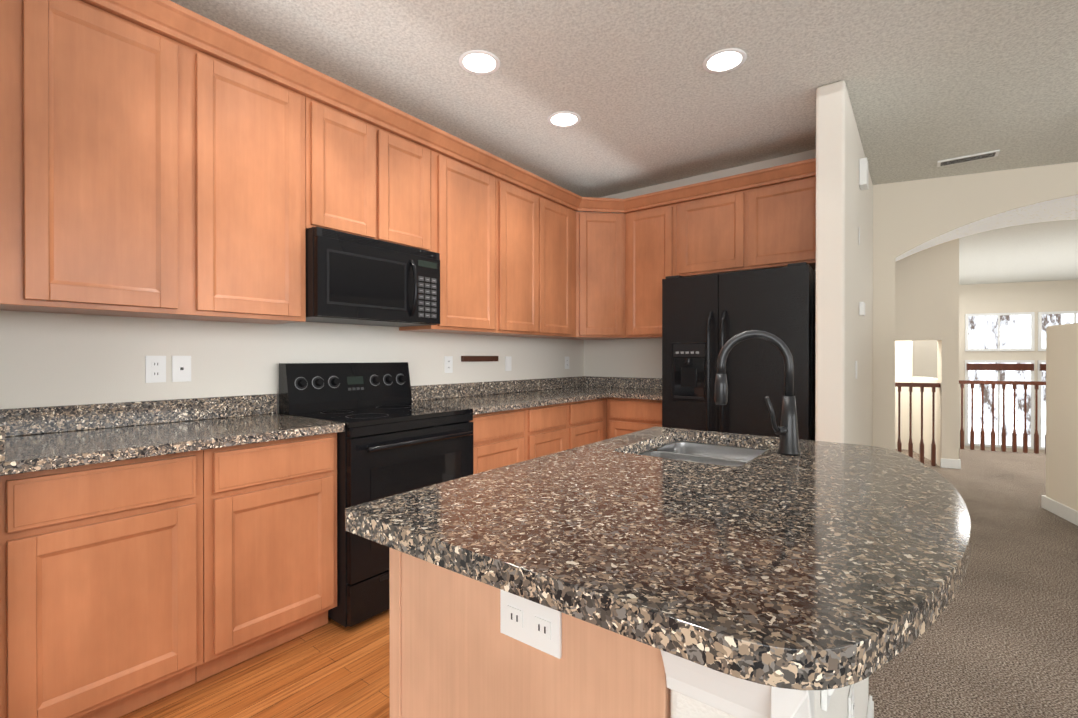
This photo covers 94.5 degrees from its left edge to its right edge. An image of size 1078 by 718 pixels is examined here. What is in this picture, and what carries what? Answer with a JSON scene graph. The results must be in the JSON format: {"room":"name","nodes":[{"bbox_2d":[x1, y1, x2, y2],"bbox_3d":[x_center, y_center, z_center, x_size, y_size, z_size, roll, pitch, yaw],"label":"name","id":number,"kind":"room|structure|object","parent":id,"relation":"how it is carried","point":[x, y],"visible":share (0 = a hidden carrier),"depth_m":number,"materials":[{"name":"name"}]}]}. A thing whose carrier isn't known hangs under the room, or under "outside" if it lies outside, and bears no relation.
{"room":"kitchen","nodes":[
{"label":"kitchen","id":0,"kind":"room"},
{"bbox_2d":[119,609,389,717],"bbox_3d":[-0.892,1.222,1.309,2.550,0.050,7.650,0,0,37],"label":"floor","id":1,"kind":"structure","parent":0,"point":[331,668],"depth_m":1.83,"materials":[{"name":"brown wood"}]},
{"bbox_2d":[0,449,211,717],"bbox_3d":[-1.582,0.757,1.754,0.605,0.874,0.514,0,0,37],"label":"base cabinet","id":2,"kind":"object","parent":1,"relation":"on","point":[128,586],"depth_m":1.56,"materials":[{"name":"brown wood"}]},
{"bbox_2d":[0,394,344,475],"bbox_3d":[-1.410,0.248,1.946,0.642,0.137,1.034,0,0,37],"label":"countertop","id":3,"kind":"structure","parent":2,"relation":"on","point":[33,439],"depth_m":1.89,"materials":[{"name":"stone"}]},
{"bbox_2d":[212,433,336,674],"bbox_3d":[-1.269,0.756,2.164,0.605,0.874,0.517,0,0,37],"label":"base cabinet","id":4,"kind":"object","parent":1,"relation":"on","point":[274,503],"depth_m":1.97,"materials":[{"name":"brown wood"}]},
{"bbox_2d":[279,362,472,626],"bbox_3d":[-0.821,0.606,2.630,0.697,1.169,0.758,0,0,37],"label":"range","id":5,"kind":"object","parent":1,"relation":"on","point":[392,439],"visible":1,"depth_m":2.43,"materials":[{"name":"black metal"}]},
{"bbox_2d":[471,407,531,473],"bbox_3d":[-0.480,0.752,3.199,0.605,0.874,0.545,0,0,37],"label":"base cabinet","id":6,"kind":"object","parent":1,"relation":"on","point":[502,438],"depth_m":3.04,"materials":[{"name":"brown wood"}]},
{"bbox_2d":[389,547,670,717],"bbox_3d":[0.073,0.762,1.009,0.591,0.868,0.490,0,0,37],"label":"base cabinet","id":7,"kind":"object","parent":1,"relation":"on","point":[455,652],"depth_m":0.83,"materials":[{"name":"brown wood"}]},
{"bbox_2d":[500,589,561,658],"bbox_3d":[-0.015,0.403,0.765,0.116,0.072,0.007,0,0,37],"label":"outlet","id":8,"kind":"object","parent":7,"relation":"attached to","point":[533,624],"depth_m":0.76,"materials":[{"name":"white plastic"}]},
{"bbox_2d":[345,427,970,689],"bbox_3d":[0.430,0.302,1.216,0.940,0.040,1.410,0,0,37],"label":"countertop","id":9,"kind":"structure","parent":7,"relation":"on","point":[818,565],"depth_m":0.77,"materials":[{"name":"stone"}]},
{"bbox_2d":[638,441,766,465],"bbox_3d":[0.529,0.413,1.619,0.410,0.184,0.560,0,0,37],"label":"sink","id":10,"kind":"object","parent":9,"relation":"in","point":[713,454],"visible":0.12,"depth_m":1.80,"materials":[{"name":"silver metal"}]},
{"bbox_2d":[715,330,800,454],"bbox_3d":[0.657,0.096,1.500,0.225,0.367,0.124,0,0,37],"label":"faucet","id":11,"kind":"object","parent":9,"relation":"on","point":[787,430],"visible":1,"depth_m":1.47,"materials":[{"name":"black metal"}]},
{"bbox_2d":[532,402,571,458],"bbox_3d":[-0.168,0.751,3.609,0.605,0.874,0.485,0,0,37],"label":"base cabinet","id":12,"kind":"object","parent":1,"relation":"on","point":[551,424],"depth_m":3.45,"materials":[{"name":"brown wood"}]},
{"bbox_2d":[411,376,611,414],"bbox_3d":[0.039,0.241,3.834,0.660,0.137,2.194,0,0,37],"label":"countertop","id":13,"kind":"structure","parent":12,"relation":"on","point":[492,396],"depth_m":3.63,"materials":[{"name":"stone"}]},
{"bbox_2d":[572,398,607,447],"bbox_3d":[0.138,0.749,4.010,0.605,0.874,0.524,0,0,37],"label":"base cabinet","id":14,"kind":"object","parent":1,"relation":"on","point":[589,417],"depth_m":3.85,"materials":[{"name":"brown wood"}]},
{"bbox_2d":[608,397,661,438],"bbox_3d":[0.955,0.749,4.137,0.575,0.874,0.605,0,0,37],"label":"base cabinet","id":15,"kind":"object","parent":1,"relation":"on","point":[625,415],"depth_m":3.93,"materials":[{"name":"brown wood"}]},
{"bbox_2d":[608,377,661,399],"bbox_3d":[0.973,0.240,4.097,0.505,0.137,0.645,0,0,37],"label":"countertop","id":16,"kind":"structure","parent":15,"relation":"on","point":[622,387],"depth_m":4.42,"materials":[{"name":"stone"}]},
{"bbox_2d":[662,262,815,440],"bbox_3d":[1.454,0.304,3.516,0.920,1.767,0.890,0,0,37],"label":"refrigerator","id":17,"kind":"object","parent":1,"relation":"on","point":[705,318],"visible":0.54,"depth_m":3.18,"materials":[{"name":"black metal"}]},
{"bbox_2d":[0,211,583,413],"bbox_3d":[-0.785,-0.181,3.423,0.150,2.740,4.152,0,0,37],"label":"wall","id":18,"kind":"structure","parent":0,"point":[55,359],"depth_m":2.32,"materials":[{"name":"beige paint"}]},
{"bbox_2d":[0,0,195,319],"bbox_3d":[-1.682,-0.760,1.846,0.328,1.170,0.548,0,0,37],"label":"upper cabinet","id":19,"kind":"object","parent":18,"relation":"attached to","point":[166,158],"depth_m":1.76,"materials":[{"name":"brown wood"}]},
{"bbox_2d":[145,356,172,382],"bbox_3d":[-1.655,0.044,2.151,0.007,0.116,0.072,0,0,37],"label":"outlet","id":20,"kind":"object","parent":18,"relation":"attached to","point":[155,366],"depth_m":2.15,"materials":[{"name":"white plastic"}]},
{"bbox_2d":[173,356,190,381],"bbox_3d":[-1.597,0.043,2.227,0.007,0.116,0.072,0,0,37],"label":"outlet","id":21,"kind":"object","parent":18,"relation":"attached to","point":[181,364],"depth_m":2.22,"materials":[{"name":"white plastic"}]},
{"bbox_2d":[192,16,311,323],"bbox_3d":[-1.369,-0.762,2.258,0.328,1.170,0.486,0,0,37],"label":"upper cabinet","id":22,"kind":"object","parent":18,"relation":"attached to","point":[252,106],"depth_m":2.15,"materials":[{"name":"brown wood"}]},
{"bbox_2d":[312,72,391,242],"bbox_3d":[-1.084,-0.986,2.630,0.328,0.725,0.448,0,0,37],"label":"upper cabinet","id":23,"kind":"object","parent":18,"relation":"attached to","point":[352,132],"depth_m":2.53,"materials":[{"name":"brown wood"}]},
{"bbox_2d":[306,227,439,326],"bbox_3d":[-0.940,-0.410,2.717,0.452,0.420,0.754,0,0,37],"label":"microwave","id":24,"kind":"object","parent":23,"relation":"attached to","point":[355,279],"visible":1,"depth_m":2.54,"materials":[{"name":"black"}]},
{"bbox_2d":[392,108,435,251],"bbox_3d":[-0.895,-0.986,2.878,0.328,0.725,0.448,0,0,37],"label":"upper cabinet","id":25,"kind":"object","parent":18,"relation":"attached to","point":[413,143],"depth_m":2.84,"materials":[{"name":"brown wood"}]},
{"bbox_2d":[444,356,452,372],"bbox_3d":[-0.633,0.039,3.491,0.007,0.116,0.072,0,0,37],"label":"outlet","id":26,"kind":"object","parent":18,"relation":"attached to","point":[448,360],"depth_m":3.49,"materials":[{"name":"white plastic"}]},
{"bbox_2d":[399,128,499,335],"bbox_3d":[-0.585,-0.765,3.285,0.328,1.170,0.570,0,0,37],"label":"upper cabinet","id":27,"kind":"object","parent":18,"relation":"attached to","point":[467,178],"depth_m":3.19,"materials":[{"name":"brown wood"}]},
{"bbox_2d":[461,356,497,361],"bbox_3d":[-0.439,-0.003,3.733,0.022,0.042,0.380,0,0,37],"label":"wall strip","id":28,"kind":"object","parent":18,"relation":"attached to","point":[476,358],"visible":0.94,"depth_m":3.70,"materials":[{"name":"brown wood"}]},
{"bbox_2d":[505,356,511,370],"bbox_3d":[-0.245,0.037,4.000,0.007,0.116,0.072,0,0,37],"label":"outlet","id":29,"kind":"object","parent":18,"relation":"attached to","point":[508,359],"depth_m":3.99,"materials":[{"name":"white plastic"}]},
{"bbox_2d":[500,160,535,336],"bbox_3d":[-0.248,-0.767,3.727,0.328,1.170,0.541,0,0,37],"label":"upper cabinet","id":30,"kind":"object","parent":18,"relation":"attached to","point":[517,186],"depth_m":3.59,"materials":[{"name":"brown wood"}]},
{"bbox_2d":[528,176,583,339],"bbox_3d":[0.056,-0.768,4.083,0.379,1.170,0.667,0,0,37],"label":"upper cabinet","id":31,"kind":"object","parent":18,"relation":"attached to","point":[559,228],"depth_m":4.00,"materials":[{"name":"brown wood"}]},
{"bbox_2d":[565,357,568,368],"bbox_3d":[0.264,0.035,4.668,0.007,0.116,0.072,0,0,37],"label":"outlet","id":32,"kind":"object","parent":18,"relation":"attached to","point":[566,358],"depth_m":4.66,"materials":[{"name":"white plastic"}]},
{"bbox_2d":[584,197,619,339],"bbox_3d":[0.499,-0.769,4.476,0.608,1.170,0.610,0,0,37],"label":"upper cabinet","id":33,"kind":"object","parent":18,"relation":"attached to","point":[601,230],"depth_m":4.25,"materials":[{"name":"brown wood"}]},
{"bbox_2d":[170,0,1077,284],"bbox_3d":[7.193,-1.587,2.460,14.300,0.080,19.700,0,0,37],"label":"ceiling","id":34,"kind":"structure","parent":0,"point":[648,98],"depth_m":2.76,"materials":[{"name":"white paint"}]},
{"bbox_2d":[459,50,499,74],"bbox_3d":[-0.310,-1.544,2.598,0.215,0.006,0.215,0,0,-8],"label":"recessed light","id":35,"kind":"object","parent":34,"relation":"in","point":[479,62],"depth_m":2.59,"materials":[{"name":"white plastic"}]},
{"bbox_2d":[547,111,580,127],"bbox_3d":[0.163,-1.546,3.218,0.215,0.006,0.215,0,0,-8],"label":"recessed light","id":36,"kind":"object","parent":34,"relation":"in","point":[562,119],"depth_m":3.22,"materials":[{"name":"white plastic"}]},
{"bbox_2d":[703,48,746,73],"bbox_3d":[0.962,-1.544,2.584,0.215,0.006,0.215,0,0,-8],"label":"recessed light","id":37,"kind":"object","parent":34,"relation":"in","point":[729,59],"depth_m":2.58,"materials":[{"name":"white plastic"}]},
{"bbox_2d":[937,150,999,166],"bbox_3d":[3.304,-1.545,3.841,0.360,0.013,0.120,0,0,37],"label":"ceiling vent","id":38,"kind":"object","parent":34,"relation":"in","point":[978,156],"visible":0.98,"depth_m":3.82,"materials":[{"name":"white plastic"}]},
{"bbox_2d":[584,149,815,377],"bbox_3d":[1.342,-0.184,4.316,2.150,2.740,0.150,0,0,37],"label":"wall","id":39,"kind":"structure","parent":0,"point":[637,358],"depth_m":4.55,"materials":[{"name":"beige paint"}]},
{"bbox_2d":[620,188,675,338],"bbox_3d":[0.970,-0.769,4.263,0.516,1.170,0.379,0,0,37],"label":"upper cabinet","id":40,"kind":"object","parent":39,"relation":"attached to","point":[647,221],"depth_m":4.16,"materials":[{"name":"brown wood"}]},
{"bbox_2d":[676,172,759,276],"bbox_3d":[1.436,-1.008,3.939,0.612,0.690,0.327,0,0,37],"label":"upper cabinet","id":41,"kind":"object","parent":39,"relation":"attached to","point":[716,219],"depth_m":3.79,"materials":[{"name":"brown wood"}]},
{"bbox_2d":[756,160,815,269],"bbox_3d":[1.807,-1.007,3.656,0.614,0.690,0.327,0,0,37],"label":"upper cabinet","id":42,"kind":"object","parent":39,"relation":"attached to","point":[786,193],"depth_m":3.50,"materials":[{"name":"brown wood"}]},
{"bbox_2d":[815,80,872,445],"bbox_3d":[2.280,-0.181,3.646,0.145,2.740,2.140,0,0,37],"label":"wall","id":43,"kind":"structure","parent":0,"point":[844,328],"depth_m":2.82,"materials":[{"name":"beige paint"}]},
{"bbox_2d":[855,361,856,378],"bbox_3d":[2.063,0.070,3.234,0.007,0.116,0.072,0,0,37],"label":"light switch","id":44,"kind":"object","parent":43,"relation":"attached to","point":[855,361],"depth_m":3.21,"materials":[{"name":"white plastic"}]},
{"bbox_2d":[859,302,864,315],"bbox_3d":[2.235,-0.346,3.441,0.026,0.090,0.120,0,0,37],"label":"light switch","id":45,"kind":"object","parent":43,"relation":"attached to","point":[861,304],"depth_m":3.40,"materials":[{"name":"white plastic"}]},
{"bbox_2d":[859,157,867,189],"bbox_3d":[2.235,-1.271,3.425,0.043,0.180,0.140,0,0,37],"label":"door chime","id":46,"kind":"object","parent":43,"relation":"attached to","point":[863,173],"depth_m":3.37,"materials":[{"name":"white plastic"}]},
{"bbox_2d":[895,341,935,459],"bbox_3d":[3.836,1.157,6.882,2.850,5.440,0.767,0,0,37],"label":"wall","id":47,"kind":"structure","parent":0,"point":[903,349],"depth_m":6.45,"materials":[{"name":"beige paint"}]},
{"bbox_2d":[895,238,958,465],"bbox_3d":[3.326,-0.189,5.948,2.665,2.740,0.140,0,0,23],"label":"wall","id":48,"kind":"structure","parent":0,"point":[927,294],"depth_m":5.44,"materials":[{"name":"beige paint"}]},
{"bbox_2d":[936,378,936,463],"bbox_3d":[4.517,0.707,5.528,0.126,0.950,0.033,0,0,37],"label":"wall","id":49,"kind":"structure","parent":0,"point":[936,378],"depth_m":5.62,"materials":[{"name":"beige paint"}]},
{"bbox_2d":[869,449,1077,717],"bbox_3d":[3.745,1.221,1.395,9.480,0.050,13.410,0,0,37],"label":"floor carpet","id":50,"kind":"object","parent":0,"point":[998,638],"depth_m":2.26,"materials":[{"name":"beige carpet"}]},
{"bbox_2d":[671,677,868,717],"bbox_3d":[0.613,0.761,1.119,0.129,0.872,1.310,0,0,37],"label":"wall","id":51,"kind":"structure","parent":50,"relation":"on","point":[683,706],"depth_m":0.81,"materials":[{"name":"white paint"}]},
{"bbox_2d":[660,650,834,717],"bbox_3d":[0.602,0.446,0.911,0.236,0.240,1.078,0,0,44],"label":"trim","id":52,"kind":"structure","parent":51,"relation":"attached to","point":[732,695],"depth_m":0.57,"materials":[{"name":"white wood"}]},
{"bbox_2d":[848,684,853,717],"bbox_3d":[0.718,0.817,1.143,0.007,0.116,0.072,0,0,37],"label":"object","id":53,"kind":"object","parent":51,"relation":"attached to","point":[851,694],"depth_m":1.12,"materials":[{"name":"white plastic"}]},
{"bbox_2d":[866,695,873,717],"bbox_3d":[0.669,1.142,1.077,0.012,0.110,1.334,0,0,37],"label":"baseboard","id":54,"kind":"structure","parent":51,"relation":"attached to","point":[870,711],"depth_m":1.56,"materials":[{"name":"white wood"}]},
{"bbox_2d":[895,382,939,465],"bbox_3d":[4.120,0.724,5.606,0.627,0.914,0.060,0,0,23],"label":"railing","id":55,"kind":"object","parent":50,"relation":"on","point":[899,385],"visible":0.56,"depth_m":5.54,"materials":[{"name":"brown wood"}]},
{"bbox_2d":[959,380,1045,453],"bbox_3d":[8.076,0.732,5.438,6.480,0.899,0.060,0,0,23],"label":"railing","id":56,"kind":"object","parent":50,"relation":"on","point":[1025,384],"visible":0.52,"depth_m":6.34,"materials":[{"name":"brown wood"}]},
{"bbox_2d":[873,162,1077,449],"bbox_3d":[5.084,-0.183,4.112,4.270,2.740,1.000,0,0,23],"label":"wall","id":57,"kind":"structure","parent":0,"point":[908,215],"depth_m":4.33,"materials":[{"name":"beige paint"}]},
{"bbox_2d":[895,195,1077,261],"bbox_3d":[4.716,-1.101,4.264,3.000,0.420,0.996,0,0,23],"label":"archway","id":58,"kind":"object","parent":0,"point":[1063,208],"depth_m":4.47,"materials":[{"name":"paint"}]},
{"bbox_2d":[912,280,1077,452],"bbox_3d":[8.999,1.144,10.688,9.750,5.440,0.150,0,0,23],"label":"wall","id":59,"kind":"structure","parent":0,"point":[1045,296],"depth_m":10.35,"materials":[{"name":"beige paint"}]},
{"bbox_2d":[965,360,1034,448],"bbox_3d":[9.550,0.931,10.333,1.120,1.810,0.064,0,0,23],"label":"window","id":60,"kind":"structure","parent":59,"relation":"in","point":[1002,370],"depth_m":10.34,"materials":[{"name":"white"}]},
{"bbox_2d":[965,312,1034,350],"bbox_3d":[9.556,-0.559,10.344,1.120,0.790,0.029,0,0,23],"label":"window","id":61,"kind":"structure","parent":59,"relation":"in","point":[999,331],"depth_m":10.34,"materials":[{"name":"white glass"}]},
{"bbox_2d":[1037,360,1045,449],"bbox_3d":[10.637,0.932,9.875,1.120,1.810,0.064,0,0,23],"label":"window","id":62,"kind":"structure","parent":59,"relation":"in","point":[1041,424],"depth_m":10.08,"materials":[{"name":"white"}]},
{"bbox_2d":[1038,311,1077,350],"bbox_3d":[10.644,-0.558,9.886,1.120,0.790,0.029,0,0,23],"label":"window","id":63,"kind":"structure","parent":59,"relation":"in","point":[1045,319],"depth_m":10.04,"materials":[{"name":"white glass"}]},
{"bbox_2d":[1046,323,1077,510],"bbox_3d":[3.597,0.467,2.760,0.140,1.450,2.550,0,0,23],"label":"wall","id":64,"kind":"structure","parent":0,"point":[1062,414],"depth_m":3.74,"materials":[{"name":"beige paint"}]},
{"bbox_2d":[940,458,1077,525],"bbox_3d":[3.761,1.139,3.594,1.246,0.100,4.032,0,0,37],"label":"baseboard","id":65,"kind":"structure","parent":64,"relation":"attached to","point":[1067,513],"depth_m":3.84,"materials":[{"name":"white wood"}]}
]}

